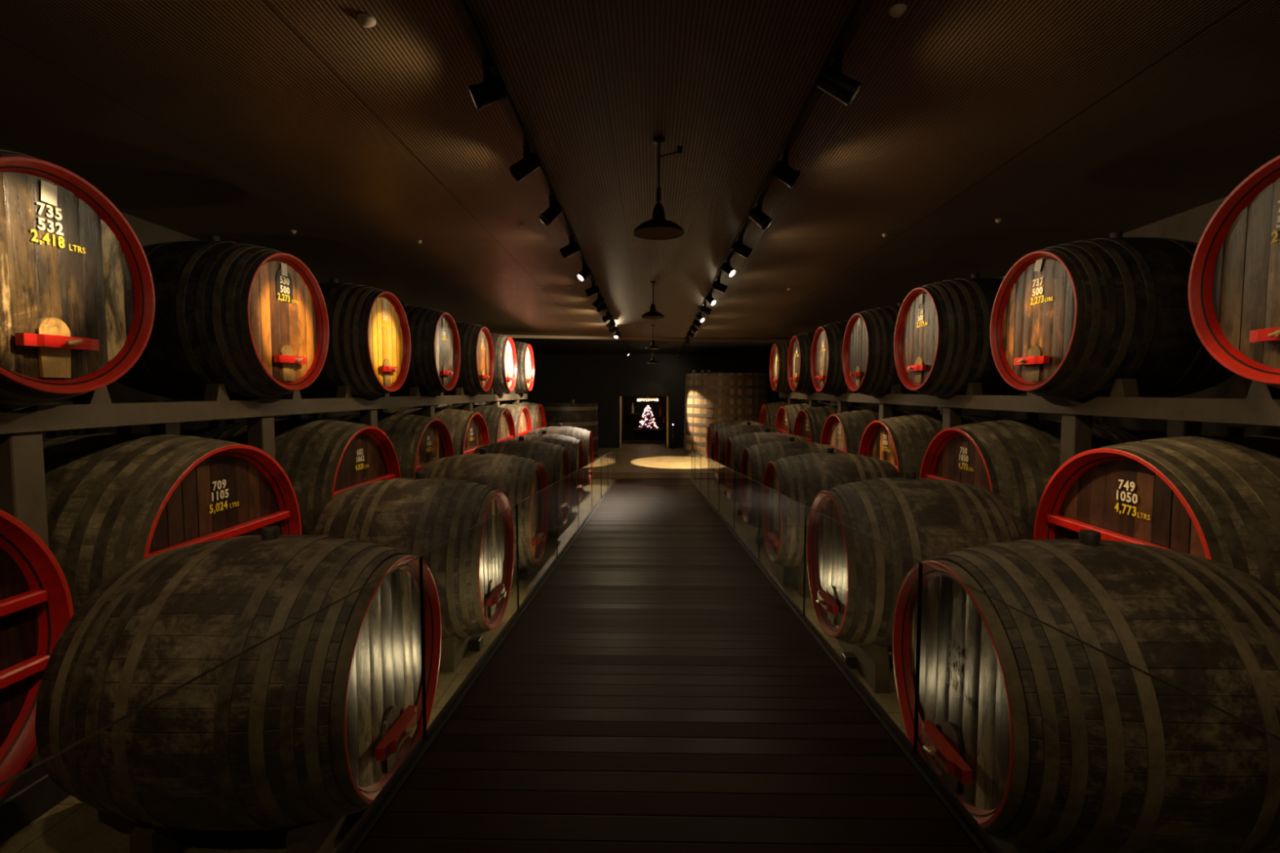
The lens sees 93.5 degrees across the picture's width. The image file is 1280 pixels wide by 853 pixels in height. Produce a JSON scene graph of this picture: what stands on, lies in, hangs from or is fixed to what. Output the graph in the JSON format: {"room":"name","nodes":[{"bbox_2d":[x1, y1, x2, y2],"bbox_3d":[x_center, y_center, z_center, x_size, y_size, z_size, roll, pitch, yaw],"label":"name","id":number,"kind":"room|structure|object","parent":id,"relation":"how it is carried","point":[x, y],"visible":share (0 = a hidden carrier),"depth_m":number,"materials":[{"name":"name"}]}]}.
{"room":"wine barrel cellar","nodes":[
{"label":"wine barrel cellar","id":0,"kind":"room"},
{"bbox_2d":[40,211,519,439],"bbox_3d":[-5.861,-0.613,12.302,0.200,5.000,32.400,0,3,1],"label":"wall","id":1,"kind":"structure","parent":0,"point":[147,233],"depth_m":7.28,"materials":[{"name":"paint"}]},
{"bbox_2d":[0,0,1279,337],"bbox_3d":[0.159,-2.550,8.011,12.800,0.587,24.300,0,3,1],"label":"ceiling","id":2,"kind":"structure","parent":0,"point":[255,122],"depth_m":4.71,"materials":[{"name":"wood"}]},
{"bbox_2d":[356,13,376,27],"bbox_3d":[-1.532,-2.263,3.372,0.100,0.038,0.100,0,3,1],"label":"ceiling sensor","id":3,"kind":"object","parent":2,"relation":"attached to","point":[366,20],"visible":1,"depth_m":3.35,"materials":[{"name":"plastic"}]},
{"bbox_2d":[640,281,664,319],"bbox_3d":[0.233,-2.273,10.781,0.424,0.634,0.424,0,3,1],"label":"pendant lamp","id":4,"kind":"object","parent":2,"relation":"hanging from","point":[652,313],"visible":1,"depth_m":10.74,"materials":[{"name":"black metal"}]},
{"bbox_2d":[645,324,660,349],"bbox_3d":[0.362,-2.511,16.877,0.424,0.664,0.424,0,3,1],"label":"pendant lamp","id":5,"kind":"object","parent":2,"relation":"hanging from","point":[652,346],"visible":1,"depth_m":16.83,"materials":[{"name":"black metal"}]},
{"bbox_2d":[632,137,684,239],"bbox_3d":[0.153,-1.967,4.940,0.424,0.759,0.424,0,3,1],"label":"pendant lamp","id":6,"kind":"object","parent":2,"relation":"hanging from","point":[658,228],"visible":1,"depth_m":4.93,"materials":[{"name":"black metal"}]},
{"bbox_2d":[888,4,906,17],"bbox_3d":[1.407,-2.258,3.285,0.090,0.038,0.090,0,3,1],"label":"ceiling sensor","id":7,"kind":"object","parent":2,"relation":"attached to","point":[897,11],"visible":1,"depth_m":3.26,"materials":[{"name":"plastic"}]},
{"bbox_2d":[0,440,1279,852],"bbox_3d":[0.276,1.848,14.283,12.800,0.150,36.300,0,3,1],"label":"floor","id":8,"kind":"structure","parent":0,"point":[72,825],"depth_m":5.39,"materials":[{"name":"concrete"}]},
{"bbox_2d":[0,764,70,843],"bbox_3d":[-3.651,1.892,10.354,0.180,0.231,19.300,0,3,1],"label":"bearer","id":9,"kind":"object","parent":8,"relation":"on","point":[33,793],"visible":0.02,"depth_m":3.65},
{"bbox_2d":[42,425,301,613],"bbox_3d":[-4.266,1.054,5.040,1.800,2.120,2.055,0,3,1],"label":"wine cask","id":10,"kind":"object","parent":9,"relation":"on","point":[115,502],"visible":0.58,"depth_m":4.49,"materials":[{"name":"red paint"}]},
{"bbox_2d":[129,813,352,852],"bbox_3d":[-2.224,2.252,3.716,0.960,0.302,1.040,0,3,1],"label":"cradle","id":11,"kind":"object","parent":8,"relation":"on","point":[315,837],"visible":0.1,"depth_m":3.26,"materials":[{"name":"wood"}]},
{"bbox_2d":[35,525,441,831],"bbox_3d":[-2.191,1.452,3.667,1.626,1.693,1.627,0,3,1],"label":"wine cask","id":12,"kind":"object","parent":11,"relation":"on","point":[311,722],"visible":0.98,"depth_m":3.02,"materials":[{"name":"red paint"}]},
{"bbox_2d":[0,383,527,769],"bbox_3d":[-4.325,0.725,9.346,1.190,2.680,19.400,0,3,1],"label":"rack","id":13,"kind":"object","parent":8,"relation":"on","point":[22,473],"visible":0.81,"depth_m":4.69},
{"bbox_2d":[0,148,155,409],"bbox_3d":[-4.277,-0.929,3.696,1.616,1.688,1.621,0,3,1],"label":"wine cask","id":14,"kind":"object","parent":13,"relation":"on","point":[77,294],"visible":1,"depth_m":3.75,"materials":[{"name":"red paint"}]},
{"bbox_2d":[115,235,328,401],"bbox_3d":[-4.231,-1.077,6.071,1.616,1.651,1.586,0,3,1],"label":"wine cask","id":15,"kind":"object","parent":13,"relation":"on","point":[251,320],"visible":0.85,"depth_m":5.56,"materials":[{"name":"red paint"}]},
{"bbox_2d":[299,278,410,398],"bbox_3d":[-4.194,-1.204,8.363,1.616,1.673,1.607,0,3,1],"label":"wine cask","id":16,"kind":"object","parent":13,"relation":"on","point":[369,350],"visible":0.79,"depth_m":7.92,"materials":[{"name":"red paint"}]},
{"bbox_2d":[389,302,460,396],"bbox_3d":[-4.144,-1.358,10.700,1.616,1.673,1.607,0,3,1],"label":"wine cask","id":17,"kind":"object","parent":13,"relation":"on","point":[434,366],"visible":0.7,"depth_m":10.28,"materials":[{"name":"red paint"}]},
{"bbox_2d":[430,321,494,395],"bbox_3d":[-4.087,-1.493,13.090,1.616,1.705,1.638,0,3,1],"label":"wine cask","id":18,"kind":"object","parent":13,"relation":"on","point":[476,374],"visible":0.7,"depth_m":12.68,"materials":[{"name":"red paint"}]},
{"bbox_2d":[480,333,516,394],"bbox_3d":[-4.046,-1.630,15.441,1.616,1.671,1.605,0,3,1],"label":"wine cask","id":19,"kind":"object","parent":13,"relation":"on","point":[504,377],"visible":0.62,"depth_m":15.08,"materials":[{"name":"red paint"}]},
{"bbox_2d":[504,341,534,394],"bbox_3d":[-3.992,-1.773,17.802,1.616,1.678,1.612,0,3,1],"label":"wine cask","id":20,"kind":"object","parent":13,"relation":"on","point":[524,352],"visible":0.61,"depth_m":17.44,"materials":[{"name":"red paint"}]},
{"bbox_2d":[440,634,479,672],"bbox_3d":[-2.204,2.100,6.128,0.960,0.317,1.040,0,3,1],"label":"cradle","id":21,"kind":"object","parent":8,"relation":"on","point":[454,650],"visible":0.27,"depth_m":5.62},
{"bbox_2d":[312,471,514,639],"bbox_3d":[-2.171,1.293,6.079,1.626,1.683,1.617,0,3,1],"label":"wine cask","id":22,"kind":"object","parent":21,"relation":"on","point":[472,572],"visible":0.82,"depth_m":5.54,"materials":[{"name":"red paint"}]},
{"bbox_2d":[468,635,483,651],"bbox_3d":[-1.684,2.204,6.124,0.140,0.110,0.140,0,3,1],"label":"block","id":23,"kind":"object","parent":8,"relation":"on","point":[475,642],"visible":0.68,"depth_m":6.06,"materials":[{"name":"black metal"}]},
{"bbox_2d":[510,566,527,590],"bbox_3d":[-2.166,1.963,8.425,0.960,0.318,1.040,0,3,1],"label":"cradle","id":24,"kind":"object","parent":8,"relation":"on","point":[514,571],"visible":0.04,"depth_m":8.12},
{"bbox_2d":[419,448,548,568],"bbox_3d":[-2.133,1.155,8.376,1.626,1.698,1.631,0,3,1],"label":"wine cask","id":25,"kind":"object","parent":24,"relation":"on","point":[518,477],"visible":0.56,"depth_m":7.93,"materials":[{"name":"red paint"}]},
{"bbox_2d":[518,568,528,579],"bbox_3d":[-1.646,2.067,8.421,0.140,0.110,0.140,0,3,1],"label":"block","id":26,"kind":"object","parent":8,"relation":"on","point":[522,573],"visible":0.68,"depth_m":8.35,"materials":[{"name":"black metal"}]},
{"bbox_2d":[537,400,598,457],"bbox_3d":[-2.887,0.068,23.807,2.457,2.270,2.457,0,3,1],"label":"standing vat","id":27,"kind":"object","parent":8,"relation":"on","point":[584,415],"visible":0.48,"depth_m":22.74,"materials":[{"name":"wood"}]},
{"bbox_2d":[632,404,662,443],"bbox_3d":[0.389,-0.140,30.243,1.500,1.920,1.000,0,3,1],"label":"glass tower","id":28,"kind":"object","parent":8,"relation":"on","point":[647,422],"visible":1,"depth_m":29.96,"materials":[{"name":"white"}]},
{"bbox_2d":[592,472,715,479],"bbox_3d":[0.818,1.510,18.470,4.680,0.024,1.280,0,3,1],"label":"platform","id":29,"kind":"object","parent":8,"relation":"on","point":[595,475],"visible":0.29,"depth_m":18.44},
{"bbox_2d":[333,478,1003,852],"bbox_3d":[0.195,1.568,7.003,2.280,1.589,21.600,0,3,1],"label":"walkway","id":30,"kind":"object","parent":8,"relation":"on","point":[657,691],"visible":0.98,"depth_m":2.88,"materials":[{"name":"brown wood"}]},
{"bbox_2d":[0,555,427,852],"bbox_3d":[-1.016,1.016,1.799,0.032,0.993,1.918,0,3,1],"label":"glass barrier","id":31,"kind":"object","parent":30,"relation":"on","point":[359,827],"visible":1,"depth_m":2.19,"materials":[{"name":"clear glass"}]},
{"bbox_2d":[420,503,519,739],"bbox_3d":[-0.979,1.027,3.743,0.032,0.994,1.938,0,3,1],"label":"glass barrier","id":32,"kind":"object","parent":30,"relation":"on","point":[429,731],"visible":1,"depth_m":3.39,"materials":[{"name":"clear glass"}]},
{"bbox_2d":[516,481,558,612],"bbox_3d":[-0.940,1.039,5.696,0.032,0.994,1.938,0,3,1],"label":"glass barrier","id":33,"kind":"object","parent":30,"relation":"on","point":[525,602],"visible":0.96,"depth_m":5.62,"materials":[{"name":"clear glass"}]},
{"bbox_2d":[555,470,579,559],"bbox_3d":[-0.902,1.051,7.650,0.032,0.994,1.938,0,3,1],"label":"glass barrier","id":34,"kind":"object","parent":30,"relation":"on","point":[566,546],"visible":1,"depth_m":7.81,"materials":[{"name":"glass"}]},
{"bbox_2d":[717,463,734,531],"bbox_3d":[1.354,1.064,9.480,0.032,0.994,1.938,0,3,1],"label":"glass barrier","id":35,"kind":"object","parent":30,"relation":"on","point":[718,512],"visible":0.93,"depth_m":9.68,"materials":[{"name":"glass"}]},
{"bbox_2d":[733,471,759,561],"bbox_3d":[1.316,1.053,7.527,0.032,0.994,1.938,0,3,1],"label":"glass barrier","id":36,"kind":"object","parent":30,"relation":"on","point":[740,538],"visible":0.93,"depth_m":7.70,"materials":[{"name":"clear glass"}]},
{"bbox_2d":[757,483,806,617],"bbox_3d":[1.278,1.041,5.573,0.032,0.994,1.938,0,3,1],"label":"glass barrier","id":37,"kind":"object","parent":30,"relation":"on","point":[783,591],"visible":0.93,"depth_m":5.49,"materials":[{"name":"glass"}]},
{"bbox_2d":[801,506,921,754],"bbox_3d":[1.240,1.029,3.619,0.032,0.994,1.938,0,3,1],"label":"glass barrier","id":38,"kind":"object","parent":30,"relation":"on","point":[895,728],"visible":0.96,"depth_m":3.23,"materials":[{"name":"glass"}]},
{"bbox_2d":[912,562,1279,852],"bbox_3d":[1.202,1.018,1.665,0.032,0.994,1.938,0,3,1],"label":"glass barrier","id":39,"kind":"object","parent":30,"relation":"on","point":[978,830],"visible":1,"depth_m":2.24,"materials":[{"name":"glass"}]},
{"bbox_2d":[683,369,768,458],"bbox_3d":[3.531,-0.568,24.646,3.491,3.440,3.491,0,3,1],"label":"standing vat","id":40,"kind":"object","parent":8,"relation":"on","point":[710,397],"visible":0.73,"depth_m":23.22,"materials":[{"name":"wood"}]},
{"bbox_2d":[756,527,764,545],"bbox_3d":[2.597,1.808,10.397,0.960,0.392,1.040,0,3,1],"label":"cradle","id":41,"kind":"object","parent":8,"relation":"on","point":[761,529],"visible":0.02,"depth_m":10.53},
{"bbox_2d":[739,436,841,528],"bbox_3d":[2.564,0.989,10.349,1.626,1.616,1.551,0,3,1],"label":"wine cask","id":42,"kind":"object","parent":41,"relation":"on","point":[755,459],"visible":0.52,"depth_m":9.99,"materials":[{"name":"red paint"}]},
{"bbox_2d":[782,574,793,586],"bbox_3d":[2.020,2.084,8.148,0.140,0.110,0.140,0,3,1],"label":"block","id":43,"kind":"object","parent":8,"relation":"on","point":[788,580],"visible":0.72,"depth_m":8.08,"materials":[{"name":"black metal"}]},
{"bbox_2d":[783,564,811,597],"bbox_3d":[2.540,1.938,8.129,0.960,0.404,1.040,0,3,1],"label":"cradle","id":44,"kind":"object","parent":8,"relation":"on","point":[797,574],"visible":0.3,"depth_m":7.74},
{"bbox_2d":[761,447,901,568],"bbox_3d":[2.507,1.112,8.080,1.626,1.656,1.589,0,3,1],"label":"wine cask","id":45,"kind":"object","parent":44,"relation":"on","point":[800,477],"visible":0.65,"depth_m":7.61,"materials":[{"name":"red paint"}]},
{"bbox_2d":[840,652,857,669],"bbox_3d":[2.006,2.228,5.735,0.140,0.110,0.140,0,3,1],"label":"block","id":46,"kind":"object","parent":8,"relation":"on","point":[850,659],"visible":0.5,"depth_m":5.67,"materials":[{"name":"black metal"}]},
{"bbox_2d":[837,639,893,693],"bbox_3d":[2.525,2.078,5.716,0.960,0.411,1.040,0,3,1],"label":"cradle","id":47,"kind":"object","parent":8,"relation":"on","point":[874,663],"visible":0.27,"depth_m":5.26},
{"bbox_2d":[806,471,1031,652],"bbox_3d":[2.492,1.248,5.667,1.626,1.663,1.596,0,3,1],"label":"wine cask","id":48,"kind":"object","parent":47,"relation":"on","point":[855,580],"visible":0.77,"depth_m":5.13,"materials":[{"name":"red paint"}]},
{"bbox_2d":[778,378,1279,466],"bbox_3d":[4.681,0.725,9.020,1.190,2.720,19.100,0,3,1],"label":"rack","id":49,"kind":"object","parent":8,"relation":"on","point":[1248,402],"visible":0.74,"depth_m":5.59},
{"bbox_2d":[769,340,792,394],"bbox_3d":[4.598,-1.733,17.297,1.616,1.663,1.595,0,3,1],"label":"wine cask","id":50,"kind":"object","parent":49,"relation":"on","point":[779,380],"visible":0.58,"depth_m":16.95,"materials":[{"name":"red paint"}]},
{"bbox_2d":[787,331,815,395],"bbox_3d":[4.553,-1.597,14.927,1.616,1.668,1.600,0,3,1],"label":"wine cask","id":51,"kind":"object","parent":49,"relation":"on","point":[799,374],"visible":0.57,"depth_m":14.59,"materials":[{"name":"red paint"}]},
{"bbox_2d":[810,320,857,396],"bbox_3d":[4.503,-1.444,12.625,1.616,1.663,1.595,0,3,1],"label":"wine cask","id":52,"kind":"object","parent":49,"relation":"on","point":[826,355],"visible":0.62,"depth_m":12.29,"materials":[{"name":"red paint"}]},
{"bbox_2d":[842,302,922,397],"bbox_3d":[4.444,-1.308,10.380,1.616,1.638,1.572,0,3,1],"label":"wine cask","id":53,"kind":"object","parent":49,"relation":"on","point":[868,364],"visible":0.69,"depth_m":9.97,"materials":[{"name":"red paint"}]},
{"bbox_2d":[893,272,1026,398],"bbox_3d":[4.392,-1.191,7.996,1.616,1.658,1.591,0,3,1],"label":"wine cask","id":54,"kind":"object","parent":49,"relation":"on","point":[942,345],"visible":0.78,"depth_m":7.51,"materials":[{"name":"red paint"}]},
{"bbox_2d":[990,231,1235,402],"bbox_3d":[4.381,-1.010,5.625,1.616,1.575,1.511,0,3,1],"label":"wine cask","id":55,"kind":"object","parent":49,"relation":"on","point":[1068,321],"visible":0.84,"depth_m":5.12,"materials":[{"name":"red paint"}]},
{"bbox_2d":[1187,155,1279,388],"bbox_3d":[4.317,-0.909,3.282,1.616,1.582,1.518,0,3,1],"label":"wine cask","id":56,"kind":"object","parent":49,"relation":"on","point":[1233,289],"visible":1,"depth_m":3.64,"materials":[{"name":"red paint"}]},
{"bbox_3d":[-2.106,1.827,10.767,0.960,0.311,1.040,0,3,1],"label":"cradle","id":57,"kind":"object","parent":8,"relation":"on","visible":0},
{"bbox_2d":[472,436,570,528],"bbox_3d":[-2.073,1.023,10.718,1.626,1.686,1.620,0,3,1],"label":"wine cask","id":58,"kind":"object","parent":57,"relation":"on","point":[555,460],"visible":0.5,"depth_m":10.31,"materials":[{"name":"red paint"}]},
{"bbox_3d":[2.450,2.224,3.378,0.960,0.398,1.040,0,3,1],"label":"cradle","id":59,"kind":"object","parent":8,"relation":"on","visible":0},
{"bbox_2d":[892,529,1279,852],"bbox_3d":[2.417,1.401,3.330,1.626,1.661,1.594,0,3,1],"label":"wine cask","id":60,"kind":"object","parent":59,"relation":"on","point":[1049,740],"visible":0.94,"depth_m":2.72,"materials":[{"name":"red paint"}]},
{"bbox_3d":[2.651,1.673,12.701,0.960,0.387,1.040,0,3,1],"label":"cradle","id":61,"kind":"object","parent":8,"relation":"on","visible":0},
{"bbox_2d":[724,428,806,503],"bbox_3d":[2.618,0.857,12.653,1.626,1.616,1.551,0,3,1],"label":"wine cask","id":62,"kind":"object","parent":61,"relation":"on","point":[735,445],"visible":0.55,"depth_m":12.30,"materials":[{"name":"red paint"}]},
{"bbox_3d":[2.702,1.528,15.070,0.960,0.396,1.040,0,3,1],"label":"cradle","id":63,"kind":"object","parent":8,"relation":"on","visible":0},
{"bbox_2d":[714,422,782,484],"bbox_3d":[2.669,0.706,15.021,1.626,1.638,1.572,0,3,1],"label":"wine cask","id":64,"kind":"object","parent":63,"relation":"on","point":[722,435],"visible":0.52,"depth_m":14.67,"materials":[{"name":"red paint"}]},
{"bbox_3d":[-2.057,1.710,12.990,0.960,0.280,1.040,0,3,1],"label":"cradle","id":65,"kind":"object","parent":8,"relation":"on","visible":0},
{"bbox_2d":[506,431,583,505],"bbox_3d":[-2.024,0.922,12.943,1.626,1.664,1.598,0,3,1],"label":"wine cask","id":66,"kind":"object","parent":65,"relation":"on","point":[574,446],"visible":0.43,"depth_m":12.59,"materials":[{"name":"red paint"}]},
{"bbox_3d":[-2.026,1.557,15.399,0.960,0.298,1.040,0,3,1],"label":"cradle","id":67,"kind":"object","parent":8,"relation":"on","visible":0},
{"bbox_2d":[527,423,594,486],"bbox_3d":[-1.993,0.760,15.351,1.626,1.668,1.603,0,3,1],"label":"wine cask","id":68,"kind":"object","parent":67,"relation":"on","point":[585,436],"visible":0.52,"depth_m":14.99,"materials":[{"name":"red paint"}]},
{"bbox_3d":[2.766,1.387,17.400,0.960,0.400,1.040,0,3,1],"label":"cradle","id":69,"kind":"object","parent":8,"relation":"on","visible":0},
{"bbox_2d":[706,417,764,471],"bbox_3d":[2.733,0.563,17.351,1.626,1.646,1.580,0,3,1],"label":"wine cask","id":70,"kind":"object","parent":69,"relation":"on","point":[712,428],"visible":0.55,"depth_m":17.05,"materials":[{"name":"red paint"}]},
{"bbox_3d":[-4.651,1.890,10.374,0.180,0.231,19.300,0,3,1],"label":"bearer","id":71,"kind":"object","parent":8,"relation":"on","visible":0},
{"bbox_2d":[0,509,74,800],"bbox_3d":[-4.317,1.186,2.704,1.800,2.117,2.053,0,3,1],"label":"wine cask","id":72,"kind":"object","parent":71,"relation":"on","point":[36,603],"visible":0.85,"depth_m":3.41,"materials":[{"name":"red paint"}]},
{"bbox_2d":[200,413,400,535],"bbox_3d":[-4.235,0.885,7.478,1.800,2.088,2.024,0,3,1],"label":"wine cask","id":73,"kind":"object","parent":71,"relation":"on","point":[321,459],"visible":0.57,"depth_m":6.93,"materials":[{"name":"red paint"}]},
{"bbox_2d":[323,408,454,478],"bbox_3d":[-4.189,0.759,9.765,1.800,2.081,2.018,0,3,1],"label":"wine cask","id":74,"kind":"object","parent":71,"relation":"on","point":[417,441],"visible":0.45,"depth_m":9.34,"materials":[{"name":"red paint"}]},
{"bbox_2d":[388,408,489,455],"bbox_3d":[-4.137,0.635,12.032,1.800,2.136,2.070,0,3,1],"label":"wine cask","id":75,"kind":"object","parent":71,"relation":"on","point":[468,430],"visible":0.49,"depth_m":11.66,"materials":[{"name":"red paint"}]},
{"bbox_2d":[434,404,515,444],"bbox_3d":[-4.086,0.476,14.447,1.800,2.138,2.072,0,3,1],"label":"wine cask","id":76,"kind":"object","parent":71,"relation":"on","point":[499,420],"visible":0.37,"depth_m":14.08,"materials":[{"name":"red paint"}]},
{"bbox_2d":[473,401,532,436],"bbox_3d":[-4.069,0.351,16.699,1.800,2.113,2.048,0,3,1],"label":"wine cask","id":77,"kind":"object","parent":71,"relation":"on","point":[521,415],"visible":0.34,"depth_m":16.51,"materials":[{"name":"red paint"}]},
{"bbox_2d":[499,400,546,430],"bbox_3d":[-4.023,0.204,19.059,1.800,2.129,2.064,0,3,1],"label":"wine cask","id":78,"kind":"object","parent":71,"relation":"on","point":[536,411],"visible":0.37,"depth_m":18.74,"materials":[{"name":"brown wood"}]},
{"bbox_3d":[5.074,1.755,11.578,0.180,0.359,16.500,0,3,1],"label":"bearer","id":79,"kind":"object","parent":8,"relation":"on","visible":0},
{"bbox_2d":[758,400,808,427],"bbox_3d":[4.721,0.162,18.621,1.800,2.022,1.957,0,3,1],"label":"wine cask","id":80,"kind":"object","parent":79,"relation":"on","point":[768,412],"visible":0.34,"depth_m":18.24,"materials":[{"name":"brown wood"}]},
{"bbox_2d":[775,400,837,435],"bbox_3d":[4.705,0.308,16.173,1.800,2.015,1.950,0,3,1],"label":"wine cask","id":81,"kind":"object","parent":79,"relation":"on","point":[786,416],"visible":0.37,"depth_m":15.87,"materials":[{"name":"red paint"}]},
{"bbox_2d":[793,405,878,444],"bbox_3d":[4.635,0.452,13.901,1.800,2.002,1.937,0,3,1],"label":"wine cask","id":82,"kind":"object","parent":79,"relation":"on","point":[809,424],"visible":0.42,"depth_m":13.52,"materials":[{"name":"red paint"}]},
{"bbox_2d":[820,405,926,454],"bbox_3d":[4.592,0.601,11.528,1.800,1.986,1.921,0,3,1],"label":"wine cask","id":83,"kind":"object","parent":79,"relation":"on","point":[842,431],"visible":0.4,"depth_m":11.15,"materials":[{"name":"red paint"}]},
{"bbox_2d":[857,409,995,478],"bbox_3d":[4.539,0.733,9.263,1.800,1.967,1.903,0,3,1],"label":"wine cask","id":84,"kind":"object","parent":79,"relation":"on","point":[903,442],"visible":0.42,"depth_m":8.82,"materials":[{"name":"red paint"}]},
{"bbox_2d":[919,413,1141,539],"bbox_3d":[4.505,0.848,6.950,1.800,1.986,1.921,0,3,1],"label":"wine cask","id":85,"kind":"object","parent":79,"relation":"on","point":[1015,460],"visible":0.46,"depth_m":6.42,"materials":[{"name":"red paint"}]},
{"bbox_2d":[1033,426,1279,591],"bbox_3d":[4.437,1.014,4.545,1.800,2.020,1.954,0,3,1],"label":"wine cask","id":86,"kind":"object","parent":79,"relation":"on","point":[1215,498],"visible":0.59,"depth_m":4.18,"materials":[{"name":"red paint"}]},
{"bbox_2d":[520,354,784,448],"bbox_3d":[0.577,-1.440,29.536,12.400,4.600,4.350,0,3,1],"label":"wall","id":87,"kind":"structure","parent":0,"point":[601,380],"depth_m":27.36,"materials":[{"name":"paint"}]},
{"bbox_2d":[619,395,668,448],"bbox_3d":[0.186,-0.198,27.514,2.220,2.360,0.290,0,3,1],"label":"door","id":88,"kind":"structure","parent":87,"relation":"in","point":[620,397],"depth_m":27.39,"materials":[{"name":"wood"}]},
{"bbox_2d":[511,337,792,354],"bbox_3d":[0.475,-3.223,24.197,12.800,0.296,8.100,0,3,1],"label":"ceiling","id":89,"kind":"structure","parent":0,"point":[540,346],"depth_m":23.79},
{"bbox_2d":[449,0,628,352],"bbox_3d":[-0.805,-2.592,11.384,0.060,0.584,30.000,0,3,1],"label":"track","id":90,"kind":"object","parent":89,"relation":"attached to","point":[460,7],"visible":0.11,"depth_m":4.29,"materials":[{"name":"black metal"}]},
{"bbox_2d":[467,64,507,111],"bbox_3d":[-0.965,-2.131,3.818,0.246,0.247,0.155,0,3,-6],"label":"track spotlight","id":91,"kind":"object","parent":90,"relation":"attached to","point":[492,90],"visible":1,"depth_m":3.77,"materials":[{"name":"black metal"}]},
{"bbox_2d":[509,145,541,182],"bbox_3d":[-0.951,-2.177,5.008,0.268,0.254,0.157,2,4,25],"label":"track spotlight","id":92,"kind":"object","parent":90,"relation":"attached to","point":[531,162],"visible":1,"depth_m":4.96,"materials":[{"name":"black metal"}]},
{"bbox_2d":[538,196,562,226],"bbox_3d":[-0.923,-2.213,6.236,0.254,0.283,0.150,-2,4,-35],"label":"track spotlight","id":93,"kind":"object","parent":90,"relation":"attached to","point":[551,213],"visible":1,"depth_m":6.20,"materials":[{"name":"black metal"}]},
{"bbox_2d":[560,236,580,258],"bbox_3d":[-0.899,-2.291,7.749,0.268,0.254,0.155,1,3,8],"label":"track spotlight","id":94,"kind":"object","parent":90,"relation":"attached to","point":[573,247],"visible":1,"depth_m":7.70,"materials":[{"name":"black metal"}]},
{"bbox_2d":[576,263,591,282],"bbox_3d":[-0.857,-2.347,9.238,0.246,0.266,0.148,-3,4,-38],"label":"track spotlight","id":95,"kind":"object","parent":90,"relation":"attached to","point":[585,273],"visible":1,"depth_m":9.20,"materials":[{"name":"black metal"}]},
{"bbox_2d":[584,282,599,297],"bbox_3d":[-0.842,-2.412,10.644,0.268,0.253,0.150,0,3,1],"label":"track spotlight","id":96,"kind":"object","parent":90,"relation":"attached to","point":[594,289],"visible":1,"depth_m":10.59,"materials":[{"name":"black metal"}]},
{"bbox_2d":[591,293,604,309],"bbox_3d":[-0.819,-2.444,11.794,0.251,0.284,0.150,0,3,1],"label":"track spotlight","id":97,"kind":"object","parent":90,"relation":"attached to","point":[600,300],"visible":1,"depth_m":11.74,"materials":[{"name":"black metal"}]},
{"bbox_2d":[676,0,874,353],"bbox_3d":[1.354,-2.590,11.342,0.060,0.584,30.000,0,3,1],"label":"track","id":98,"kind":"object","parent":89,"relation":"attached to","point":[862,7],"visible":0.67,"depth_m":4.29,"materials":[{"name":"black metal"}]},
{"bbox_2d":[699,302,711,315],"bbox_3d":[1.406,-2.502,12.865,0.268,0.255,0.158,0,3,1],"label":"track spotlight","id":99,"kind":"object","parent":98,"relation":"attached to","point":[704,308],"visible":1,"depth_m":12.82,"materials":[{"name":"black metal"}]},
{"bbox_2d":[705,292,716,306],"bbox_3d":[1.368,-2.447,11.632,0.148,0.263,0.248,-3,5,-42],"label":"track spotlight","id":100,"kind":"object","parent":98,"relation":"attached to","point":[708,298],"visible":1,"depth_m":11.59,"materials":[{"name":"black metal"}]},
{"bbox_2d":[711,277,727,293],"bbox_3d":[1.355,-2.392,10.242,0.268,0.257,0.152,0,3,1],"label":"track spotlight","id":101,"kind":"object","parent":98,"relation":"attached to","point":[716,285],"visible":1,"depth_m":10.19,"materials":[{"name":"black metal"}]},
{"bbox_2d":[720,259,736,278],"bbox_3d":[1.316,-2.334,8.945,0.247,0.265,0.148,3,5,43],"label":"track spotlight","id":102,"kind":"object","parent":98,"relation":"attached to","point":[726,267],"visible":1,"depth_m":8.91,"materials":[{"name":"black metal"}]},
{"bbox_2d":[731,236,751,258],"bbox_3d":[1.306,-2.288,7.738,0.268,0.258,0.158,0,3,1],"label":"track spotlight","id":103,"kind":"object","parent":98,"relation":"attached to","point":[738,247],"visible":1,"depth_m":7.68,"materials":[{"name":"black metal"}]},
{"bbox_2d":[748,201,772,230],"bbox_3d":[1.273,-2.220,6.381,0.259,0.279,0.144,3,5,43],"label":"track spotlight","id":104,"kind":"object","parent":98,"relation":"attached to","point":[756,215],"visible":1,"depth_m":6.35,"materials":[{"name":"black metal"}]},
{"bbox_2d":[770,153,799,187],"bbox_3d":[1.245,-2.184,5.168,0.248,0.252,0.156,0,3,-7],"label":"track spotlight","id":105,"kind":"object","parent":98,"relation":"attached to","point":[780,171],"visible":1,"depth_m":5.12,"materials":[{"name":"black metal"}]},
{"bbox_2d":[816,55,862,106],"bbox_3d":[1.227,-2.114,3.710,0.265,0.270,0.165,0,3,1],"label":"track spotlight","id":106,"kind":"object","parent":98,"relation":"attached to","point":[832,81],"visible":1,"depth_m":3.67,"materials":[{"name":"black metal"}]},
{"bbox_2d":[784,196,1279,440],"bbox_3d":[6.337,-0.599,12.064,0.200,5.000,32.400,0,3,1],"label":"wall","id":107,"kind":"structure","parent":0,"point":[1189,225],"depth_m":7.04,"materials":[{"name":"paint"}]},
{"bbox_2d":[502,334,791,342],"bbox_3d":[0.397,-2.941,20.187,12.407,0.141,0.059,-1,3,-9],"label":"trim","id":108,"kind":"structure","parent":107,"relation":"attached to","point":[508,335],"depth_m":20.11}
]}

